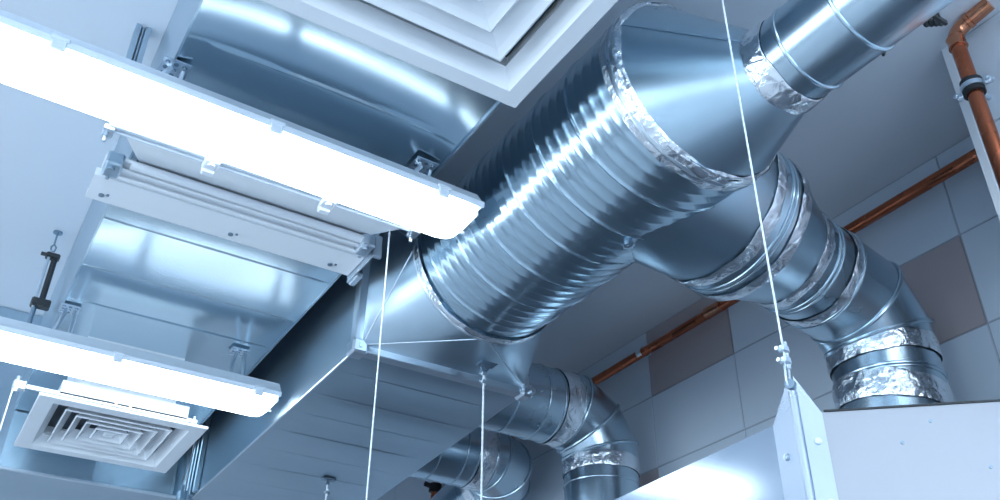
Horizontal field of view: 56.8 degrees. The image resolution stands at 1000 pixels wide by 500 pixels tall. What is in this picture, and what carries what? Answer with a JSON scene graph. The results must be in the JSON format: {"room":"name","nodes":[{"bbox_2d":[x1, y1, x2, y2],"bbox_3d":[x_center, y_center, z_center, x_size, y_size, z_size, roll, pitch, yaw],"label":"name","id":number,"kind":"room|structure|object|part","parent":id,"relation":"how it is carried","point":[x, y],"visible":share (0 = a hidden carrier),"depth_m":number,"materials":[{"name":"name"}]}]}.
{"room":"mechanical room","nodes":[
{"label":"mechanical room","id":0,"kind":"room"},
{"bbox_2d":[0,0,999,490],"bbox_3d":[-0.942,-1.256,1.075,5.823,0.060,9.000,19,-37,-26],"label":"ceiling","id":1,"kind":"structure","parent":0,"point":[898,112],"depth_m":2.51,"materials":[{"name":"paint"}]},
{"bbox_2d":[27,230,62,323],"bbox_3d":[-1.385,0.114,2.802,0.068,0.400,0.040,19,-37,-26],"label":"hanger","id":2,"kind":"object","parent":1,"relation":"hanging from","point":[41,303],"visible":0.94,"depth_m":2.81,"materials":[{"name":"metal"}]},
{"bbox_3d":[-1.392,0.227,2.727,0.014,0.130,0.014,19,-37,-26],"label":"rod","id":3,"kind":"part","parent":2,"relation":"part of","materials":[{"name":"metal"}]},
{"bbox_3d":[-1.381,0.094,2.825,0.017,0.180,0.017,19,-37,-26],"label":"rod","id":4,"kind":"part","parent":2,"relation":"part of","materials":[{"name":"black plastic"}]},
{"bbox_2d":[0,306,212,499],"bbox_3d":[-1.997,0.653,3.475,2.656,0.588,1.108,19,-37,-26],"label":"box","id":5,"kind":"object","parent":1,"relation":"attached to","point":[25,473],"visible":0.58,"depth_m":3.24,"materials":[{"name":"metal"}]},
{"bbox_3d":[-2.029,0.733,3.484,2.656,0.429,0.989,19,-37,-26],"label":"panel","id":6,"kind":"part","parent":5,"relation":"part of","materials":[{"name":"silver metal"}]},
{"bbox_2d":[191,229,542,499],"bbox_3d":[-0.432,0.429,2.983,0.608,0.447,1.662,19,-37,-26],"label":"duct","id":7,"kind":"object","parent":5,"relation":"attached to","point":[429,392],"visible":0.7,"depth_m":2.63,"materials":[{"name":"metal"}]},
{"bbox_3d":[-0.489,0.481,3.071,0.595,0.425,1.428,19,-37,-26],"label":"panel","id":8,"kind":"part","parent":7,"relation":"part of","materials":[{"name":"silver metal"}]},
{"bbox_2d":[321,477,335,499],"bbox_3d":[-0.583,1.023,2.977,0.046,0.587,0.024,19,-37,-26],"label":"cord","id":9,"kind":"object","parent":7,"relation":"hanging from","point":[326,492],"visible":1,"depth_m":3.12,"materials":[{"name":"metal"}]},
{"bbox_3d":[-0.490,0.660,2.957,0.590,0.006,1.428,19,-37,-26],"label":"panel","id":10,"kind":"part","parent":7,"relation":"part of","materials":[{"name":"silver metal"}]},
{"bbox_3d":[-0.357,0.246,2.317,0.042,0.040,0.052,19,-37,-26],"label":"corner plate","id":11,"kind":"part","parent":7,"relation":"part of","materials":[{"name":"metal"}]},
{"bbox_2d":[409,428,531,499],"bbox_3d":[-0.685,1.462,4.133,0.635,0.733,2.446,19,-37,-26],"label":"duct","id":12,"kind":"object","parent":7,"relation":"attached to","point":[507,462],"visible":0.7,"depth_m":3.39,"materials":[{"name":"silver metal"}]},
{"bbox_2d":[476,360,497,499],"bbox_3d":[-0.035,0.546,2.231,0.048,0.598,0.032,19,-37,-26],"label":"hanging cord","id":13,"kind":"object","parent":7,"relation":"hanging from","point":[484,365],"visible":1,"depth_m":2.34,"materials":[{"name":"metal"}]},
{"bbox_3d":[0.069,0.387,2.529,0.036,0.036,0.065,19,-37,-26],"label":"corner plate","id":14,"kind":"part","parent":7,"relation":"part of","materials":[{"name":"metal"}]},
{"bbox_2d":[413,2,803,344],"bbox_3d":[0.217,-0.169,2.026,0.426,0.426,0.958,19,-37,-26],"label":"spiral duct","id":15,"kind":"object","parent":7,"relation":"attached to","point":[643,133],"visible":0.92,"depth_m":1.80,"materials":[{"name":"silver metal"}]},
{"bbox_2d":[126,23,151,63],"bbox_3d":[-0.841,-0.417,2.110,0.034,0.240,0.030,19,-37,-26],"label":"channel","id":16,"kind":"object","parent":1,"relation":"hanging from","point":[140,37],"visible":0.35,"depth_m":2.13,"materials":[{"name":"silver metal"}]},
{"bbox_2d":[14,0,501,424],"bbox_3d":[-0.412,-0.380,2.026,0.583,0.384,3.800,19,-37,-26],"label":"duct","id":17,"kind":"object","parent":1,"relation":"attached to","point":[138,280],"visible":0.51,"depth_m":2.20,"materials":[{"name":"silver metal"}]},
{"bbox_2d":[11,336,207,472],"bbox_3d":[-1.192,0.444,2.800,0.526,0.250,0.458,19,-37,-26],"label":"diffuser","id":18,"kind":"object","parent":17,"relation":"attached to","point":[86,419],"visible":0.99,"depth_m":2.72,"materials":[{"name":"metal"}]},
{"bbox_2d":[0,388,12,429],"bbox_3d":[-1.321,0.888,2.172,0.004,1.220,0.004,19,-37,-26],"label":"hanging cord","id":19,"kind":"object","parent":18,"relation":"hanging from","point":[12,388],"visible":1,"depth_m":2.47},
{"bbox_3d":[-1.109,0.437,2.623,0.505,0.044,0.026,19,-37,-26],"label":"support rail","id":20,"kind":"part","parent":18,"relation":"part of","materials":[{"name":"metal"}]},
{"bbox_3d":[-1.164,0.552,2.752,0.034,0.004,0.034,19,-37,-26],"label":"plate","id":21,"kind":"part","parent":18,"relation":"part of","materials":[{"name":"white metal"}]},
{"bbox_3d":[-1.164,0.545,2.757,0.458,0.032,0.458,19,-37,-26],"label":"frame","id":22,"kind":"part","parent":18,"relation":"part of","materials":[{"name":"white metal"}]},
{"bbox_2d":[0,302,281,416],"bbox_3d":[-1.210,0.213,2.461,1.291,0.190,0.165,19,-37,-27],"label":"ceiling light","id":23,"kind":"object","parent":17,"relation":"attached to","point":[53,350],"visible":1,"depth_m":2.50,"materials":[{"name":"white plastic"}]},
{"bbox_2d":[0,9,483,238],"bbox_3d":[-0.619,-0.284,1.729,1.320,0.130,0.155,20,-37,-27],"label":"ceiling light","id":24,"kind":"object","parent":17,"relation":"attached to","point":[37,59],"visible":1,"depth_m":1.73,"materials":[{"name":"white plastic"}]},
{"bbox_2d":[85,122,419,285],"bbox_3d":[-0.538,-0.104,2.003,0.661,0.138,0.348,19,-37,-26],"label":"flange","id":25,"kind":"object","parent":17,"relation":"attached to","point":[169,182],"visible":0.94,"depth_m":2.01,"materials":[{"name":"metal"}]},
{"bbox_3d":[-0.605,-0.058,2.090,0.611,0.026,0.104,19,-37,-26],"label":"plate","id":26,"kind":"part","parent":25,"relation":"part of","materials":[{"name":"silver metal"}]},
{"bbox_3d":[-0.452,-0.141,1.870,0.653,0.018,0.028,19,-37,-26],"label":"rail","id":27,"kind":"part","parent":25,"relation":"part of","materials":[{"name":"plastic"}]},
{"bbox_2d":[261,0,617,107],"bbox_3d":[-0.068,-0.522,1.375,0.595,0.102,0.595,19,-37,-26],"label":"diffuser","id":28,"kind":"object","parent":17,"relation":"attached to","point":[499,50],"visible":1,"depth_m":1.55,"materials":[{"name":"white metal"}]},
{"bbox_2d":[366,230,389,499],"bbox_3d":[-0.251,0.336,1.831,0.004,1.800,0.004,19,-37,-26],"label":"hanging cord","id":29,"kind":"object","parent":1,"relation":"hanging from","point":[389,230],"visible":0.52,"depth_m":1.89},
{"bbox_2d":[721,0,791,385],"bbox_3d":[0.366,-0.302,1.457,0.022,1.119,0.010,19,-37,-26],"label":"cord","id":30,"kind":"object","parent":1,"relation":"hanging from","point":[785,360],"visible":1,"depth_m":1.26,"materials":[{"name":"metal"}]},
{"bbox_2d":[882,12,947,55],"bbox_3d":[0.741,-0.503,1.730,0.212,0.479,0.025,15,-35,-21],"label":"strap","id":31,"kind":"object","parent":1,"relation":"hanging from","point":[936,20],"visible":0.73,"depth_m":1.72,"materials":[{"name":"black plastic"}]},
{"bbox_2d":[739,0,954,114],"bbox_3d":[0.948,-0.705,1.071,0.184,0.182,1.698,19,-37,-26],"label":"duct","id":32,"kind":"object","parent":31,"relation":"hanging from","point":[805,50],"visible":1,"depth_m":1.54,"materials":[{"name":"silver metal"}]},
{"bbox_2d":[377,136,999,499],"bbox_3d":[0.257,1.914,3.088,0.134,3.100,4.500,19,-37,-26],"label":"wall","id":33,"kind":"structure","parent":0,"point":[718,384],"depth_m":2.81,"materials":[{"name":"tile"}]},
{"bbox_2d":[591,148,978,384],"bbox_3d":[0.551,0.355,3.329,0.064,0.052,3.080,19,-37,-26],"label":"copper pipe","id":34,"kind":"object","parent":33,"relation":"attached to","point":[968,159],"visible":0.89,"depth_m":2.65,"materials":[{"name":"metal"}]},
{"bbox_2d":[424,481,441,498],"bbox_3d":[-0.316,1.313,4.298,0.094,0.605,0.099,19,-37,-26],"label":"valve","id":35,"kind":"object","parent":34,"relation":"attached to","point":[434,487],"visible":0.49,"depth_m":4.41,"materials":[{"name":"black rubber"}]},
{"bbox_2d":[615,376,999,499],"bbox_3d":[0.290,1.048,2.055,1.206,0.549,3.167,19,-37,-26],"label":"exhaust hood","id":36,"kind":"object","parent":33,"relation":"attached to","point":[944,450],"depth_m":1.11,"materials":[{"name":"silver metal"}]},
{"bbox_2d":[478,363,640,499],"bbox_3d":[0.163,0.785,2.912,0.666,0.891,0.262,19,-37,-26],"label":"duct","id":37,"kind":"object","parent":36,"relation":"on","point":[568,413],"visible":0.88,"depth_m":2.98,"materials":[{"name":"silver metal"}]},
{"bbox_3d":[-0.265,1.040,2.005,0.012,0.500,2.663,17,-36,-24],"label":"panel","id":38,"kind":"part","parent":36,"relation":"part of","materials":[{"name":"silver metal"}]},
{"bbox_2d":[623,152,954,408],"bbox_3d":[0.653,0.171,2.013,0.985,1.007,0.415,19,-37,-26],"label":"duct","id":39,"kind":"object","parent":36,"relation":"on","point":[879,345],"visible":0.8,"depth_m":2.07,"materials":[{"name":"silver metal"}]},
{"bbox_3d":[0.368,0.273,1.105,0.075,0.264,0.029,-24,-40,33],"label":"corner bracket","id":40,"kind":"part","parent":36,"relation":"part of","materials":[{"name":"silver metal"}]},
{"bbox_3d":[0.741,0.383,0.962,0.754,0.500,0.012,-5,-33,9],"label":"panel","id":41,"kind":"part","parent":36,"relation":"part of","materials":[{"name":"silver metal"}]},
{"bbox_2d":[951,12,999,191],"bbox_3d":[2.321,-0.198,-0.250,0.134,3.100,4.610,19,-37,-26],"label":"wall pillar","id":42,"kind":"structure","parent":0,"point":[983,41],"depth_m":2.09,"materials":[{"name":"paint"}]},
{"bbox_2d":[941,46,999,219],"bbox_3d":[1.051,0.826,1.373,0.008,3.100,0.018,19,-37,-26],"label":"trim","id":43,"kind":"structure","parent":42,"relation":"attached to","point":[974,133],"depth_m":2.06,"materials":[{"name":"white metal"}]},
{"bbox_2d":[946,0,999,188],"bbox_3d":[1.051,0.769,1.294,0.089,3.110,0.131,7,-33,-11],"label":"copper pipe","id":44,"kind":"object","parent":42,"relation":"attached to","point":[972,85],"visible":1,"depth_m":2.02,"materials":[{"name":"orange metal"}]}
]}

